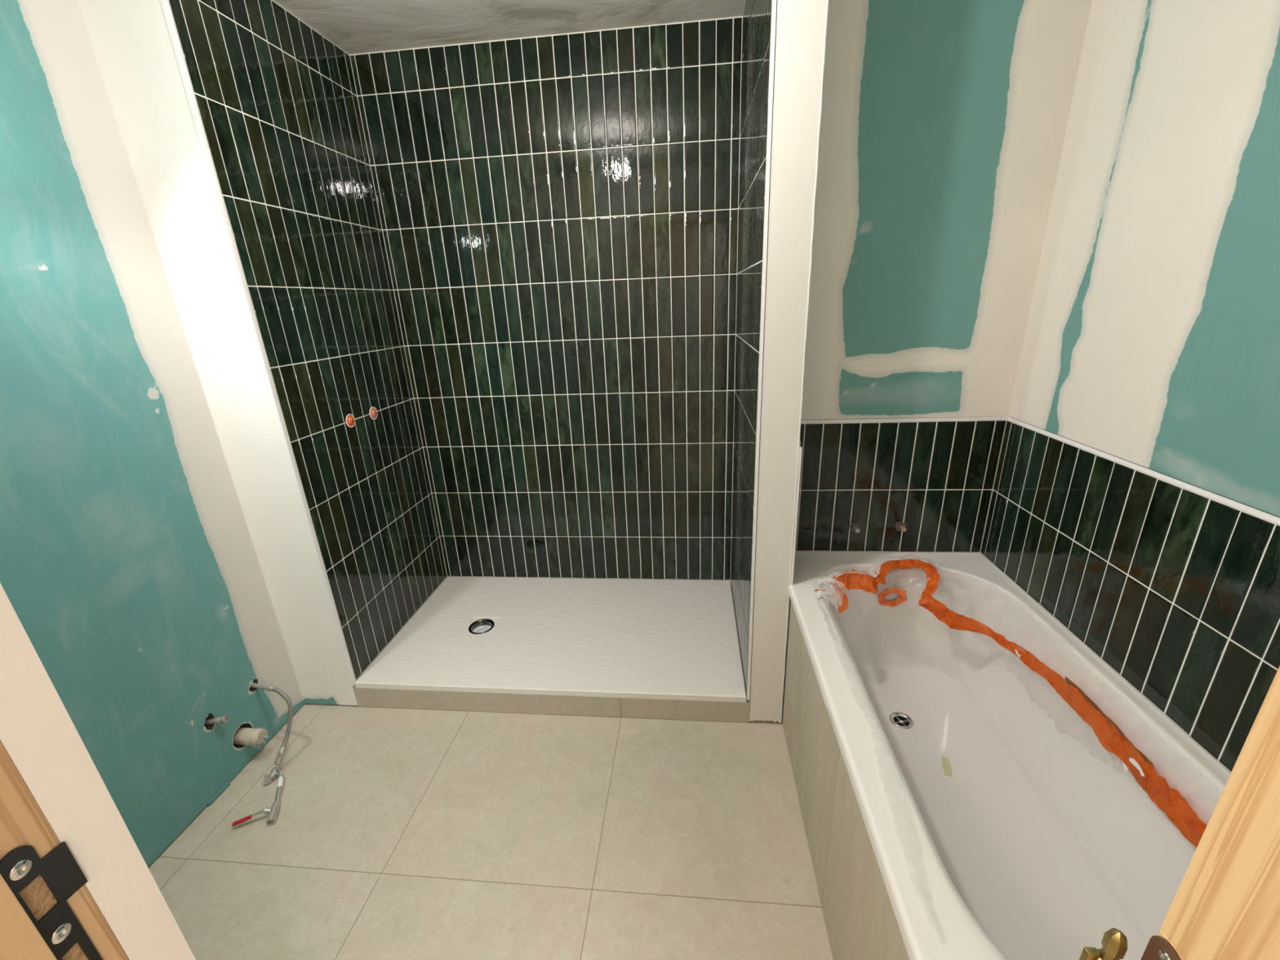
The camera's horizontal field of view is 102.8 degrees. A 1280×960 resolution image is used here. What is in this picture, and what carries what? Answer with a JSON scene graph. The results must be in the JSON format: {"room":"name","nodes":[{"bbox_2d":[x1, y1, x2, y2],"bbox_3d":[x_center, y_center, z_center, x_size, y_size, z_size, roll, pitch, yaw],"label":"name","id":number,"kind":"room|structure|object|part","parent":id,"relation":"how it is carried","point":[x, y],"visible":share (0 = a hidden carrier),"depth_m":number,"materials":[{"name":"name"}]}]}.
{"room":"building under construction","nodes":[
{"label":"building under construction","id":0,"kind":"room"},
{"bbox_2d":[0,582,195,959],"bbox_3d":[-0.237,0.188,0.283,2.758,2.410,0.122,0,19,6],"label":"wall","id":1,"kind":"structure","parent":0,"point":[39,735],"depth_m":0.36,"materials":[{"name":"white paint"}]},
{"bbox_2d":[0,666,1279,959],"bbox_3d":[-0.036,0.342,0.319,0.785,2.080,0.144,0,19,6],"label":"door","id":2,"kind":"structure","parent":1,"relation":"in","point":[1225,905],"depth_m":0.30,"materials":[{"name":"brown wood"}]},
{"bbox_3d":[-0.395,0.313,0.357,0.002,0.168,0.031,0,20,8],"label":"strike plate","id":3,"kind":"part","parent":2,"relation":"part of","materials":[{"name":"black metal"}]},
{"bbox_2d":[0,0,304,866],"bbox_3d":[-1.495,-0.034,1.060,0.100,2.404,1.247,0,19,6],"label":"wall","id":4,"kind":"structure","parent":0,"point":[130,566],"depth_m":1.36,"materials":[{"name":"teal paint"}]},
{"bbox_2d":[204,715,228,724],"bbox_3d":[-1.383,0.778,1.648,0.094,0.024,0.022,-4,19,-5],"label":"pipe","id":5,"kind":"object","parent":4,"relation":"attached to","point":[224,719],"visible":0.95,"depth_m":1.64,"materials":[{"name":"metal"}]},
{"bbox_2d":[232,726,268,748],"bbox_3d":[-1.375,0.895,1.776,0.129,0.082,0.062,-2,19,2],"label":"pipe","id":6,"kind":"object","parent":4,"relation":"attached to","point":[253,735],"visible":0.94,"depth_m":1.75,"materials":[{"name":"white plastic"}]},
{"bbox_2d":[77,0,446,705],"bbox_3d":[-1.280,-0.374,2.012,0.338,2.410,0.806,0,19,6],"label":"wall","id":7,"kind":"structure","parent":0,"point":[276,100],"depth_m":1.73,"materials":[{"name":"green tile"}]},
{"bbox_2d":[160,0,355,685],"bbox_3d":[-1.158,-0.292,1.605,0.009,2.305,0.014,0,19,6],"label":"trim","id":8,"kind":"structure","parent":7,"relation":"attached to","point":[164,3],"depth_m":1.52,"materials":[{"name":"white plastic"}]},
{"bbox_2d":[346,413,355,427],"bbox_3d":[-1.109,-0.228,1.965,0.012,0.052,0.052,0,19,6],"label":"cap","id":9,"kind":"object","parent":7,"relation":"attached to","point":[350,420],"visible":1,"depth_m":1.96,"materials":[{"name":"orange plastic"}]},
{"bbox_2d":[369,406,377,419],"bbox_3d":[-1.095,-0.276,2.107,0.012,0.052,0.052,0,19,6],"label":"cap","id":10,"kind":"object","parent":7,"relation":"attached to","point":[373,411],"visible":1,"depth_m":2.10,"materials":[{"name":"brown plastic"}]},
{"bbox_2d":[147,627,832,959],"bbox_3d":[0.052,1.257,0.996,3.700,0.100,3.650,0,19,6],"label":"floor","id":11,"kind":"structure","parent":0,"point":[396,833],"depth_m":1.48,"materials":[{"name":"beige tile"}]},
{"bbox_2d":[207,782,230,806],"bbox_3d":[-1.372,1.022,1.663,0.006,0.012,0.079,0,19,6],"label":"board offcut","id":12,"kind":"object","parent":11,"relation":"on","point":[227,784],"visible":1,"depth_m":1.66,"materials":[{"name":"teal paper"}]},
{"bbox_2d":[231,768,284,826],"bbox_3d":[-1.172,1.015,1.631,0.126,0.032,0.195,0,19,6],"label":"valve","id":13,"kind":"object","parent":11,"relation":"on","point":[273,811],"visible":1,"depth_m":1.58,"materials":[{"name":"silver metal"}]},
{"bbox_3d":[-1.177,1.028,1.573,0.044,0.007,0.012,-10,21,-21],"label":"lever","id":14,"kind":"part","parent":13,"relation":"part of","materials":[{"name":"metal"}]},
{"bbox_3d":[-1.155,1.026,1.587,0.025,0.023,0.017,-9,20,-18],"label":"stem","id":15,"kind":"part","parent":13,"relation":"part of","materials":[{"name":"metal"}]},
{"bbox_2d":[250,682,293,785],"bbox_3d":[-1.284,0.847,1.788,0.135,0.245,0.282,-17,24,-36],"label":"flexible hose","id":16,"kind":"object","parent":11,"relation":"on","point":[268,778],"visible":0.98,"depth_m":1.76,"materials":[{"name":"metal"}]},
{"bbox_2d":[353,687,749,722],"bbox_3d":[-0.357,0.839,1.947,1.517,0.092,0.050,0,19,6],"label":"shower curb","id":17,"kind":"object","parent":11,"relation":"on","point":[657,708],"visible":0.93,"depth_m":1.92,"materials":[{"name":"beige tile"}]},
{"bbox_2d":[354,577,746,702],"bbox_3d":[-0.324,0.659,2.282,1.494,0.032,0.802,0,19,6],"label":"shower tray","id":18,"kind":"object","parent":17,"relation":"on","point":[661,639],"visible":1,"depth_m":2.16,"materials":[{"name":"white ceramic"}]},
{"bbox_2d":[472,625,490,632],"bbox_3d":[-0.711,0.681,2.303,0.090,0.008,0.090,0,19,6],"label":"drain","id":19,"kind":"object","parent":18,"relation":"on","point":[476,628],"depth_m":2.32,"materials":[{"name":"white plastic"}]},
{"bbox_2d":[782,601,909,959],"bbox_3d":[0.461,0.835,1.174,0.030,0.546,1.242,0,19,6],"label":"bath panel","id":20,"kind":"object","parent":11,"relation":"on","point":[861,923],"visible":0.74,"depth_m":1.19,"materials":[{"name":"beige tile"}]},
{"bbox_2d":[788,551,1230,959],"bbox_3d":[0.793,0.698,1.218,0.700,0.408,1.477,0,19,6],"label":"bathtub","id":21,"kind":"object","parent":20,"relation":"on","point":[994,833],"visible":0.89,"depth_m":1.23,"materials":[{"name":"white ceramic"}]},
{"bbox_2d":[813,555,1207,849],"bbox_3d":[0.793,0.541,1.268,0.633,0.207,1.158,0,19,6],"label":"protective film","id":22,"kind":"object","parent":21,"relation":"on","point":[1068,706],"visible":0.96,"depth_m":1.30,"materials":[{"name":"orange plastic"}]},
{"bbox_2d":[272,0,745,54],"bbox_3d":[-0.047,-1.118,0.188,3.700,0.100,3.700,0,19,6],"label":"ceiling","id":23,"kind":"structure","parent":0,"point":[354,26],"depth_m":1.77,"materials":[{"name":"white paint"}]},
{"bbox_2d":[349,16,742,586],"bbox_3d":[-0.478,-0.530,2.358,1.864,2.410,0.101,0,19,6],"label":"wall","id":24,"kind":"structure","parent":0,"point":[558,213],"depth_m":2.18,"materials":[{"name":"green tile"}]},
{"bbox_2d":[730,0,829,722],"bbox_3d":[0.439,-0.386,1.836,0.128,2.410,0.812,0,19,6],"label":"wall","id":25,"kind":"structure","parent":0,"point":[801,25],"depth_m":1.48,"materials":[{"name":"white paint"}]},
{"bbox_2d":[746,0,776,700],"bbox_3d":[0.342,-0.302,1.451,0.008,2.305,0.014,0,19,6],"label":"trim","id":26,"kind":"structure","parent":25,"relation":"attached to","point":[774,2],"depth_m":1.39,"materials":[{"name":"white plastic"}]},
{"bbox_2d":[781,440,800,721],"bbox_3d":[0.506,0.345,1.793,0.007,1.055,0.229,0,19,6],"label":"wall","id":27,"kind":"structure","parent":0,"point":[800,441],"depth_m":1.76,"materials":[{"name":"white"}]},
{"bbox_2d":[790,446,802,584],"bbox_3d":[0.483,0.119,1.586,0.007,0.460,0.014,0,19,6],"label":"trim","id":28,"kind":"structure","parent":27,"relation":"attached to","point":[800,447],"depth_m":1.57,"materials":[{"name":"white plastic"}]},
{"bbox_2d":[784,0,1092,678],"bbox_3d":[0.857,-0.444,1.952,0.914,2.410,0.670,0,19,6],"label":"wall","id":29,"kind":"structure","parent":0,"point":[944,125],"depth_m":1.52,"materials":[{"name":"teal paint"}]},
{"bbox_2d":[849,523,860,533],"bbox_3d":[0.765,0.176,1.807,0.037,0.036,0.032,0,19,6],"label":"pipe stub","id":30,"kind":"object","parent":29,"relation":"attached to","point":[855,527],"visible":1,"depth_m":1.82,"materials":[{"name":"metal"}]},
{"bbox_2d":[895,521,906,531],"bbox_3d":[0.919,0.169,1.790,0.036,0.036,0.032,0,19,6],"label":"pipe stub","id":31,"kind":"object","parent":29,"relation":"attached to","point":[900,526],"visible":1,"depth_m":1.80,"materials":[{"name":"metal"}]},
{"bbox_2d":[800,416,1007,423],"bbox_3d":[0.840,-0.198,1.689,0.698,0.011,0.010,0,19,6],"label":"trim","id":32,"kind":"structure","parent":29,"relation":"attached to","point":[992,418],"depth_m":1.68,"materials":[{"name":"white plastic"}]},
{"bbox_2d":[980,0,1279,773],"bbox_3d":[1.161,-0.089,0.904,0.101,2.410,1.490,0,19,6],"label":"wall","id":33,"kind":"structure","parent":0,"point":[1152,339],"depth_m":1.11,"materials":[{"name":"paint"}]},
{"bbox_2d":[1006,417,1279,525],"bbox_3d":[1.120,0.049,0.953,0.010,0.011,1.483,0,19,6],"label":"trim","id":34,"kind":"structure","parent":33,"relation":"attached to","point":[1249,509],"depth_m":1.10,"materials":[{"name":"white plastic"}]}
]}

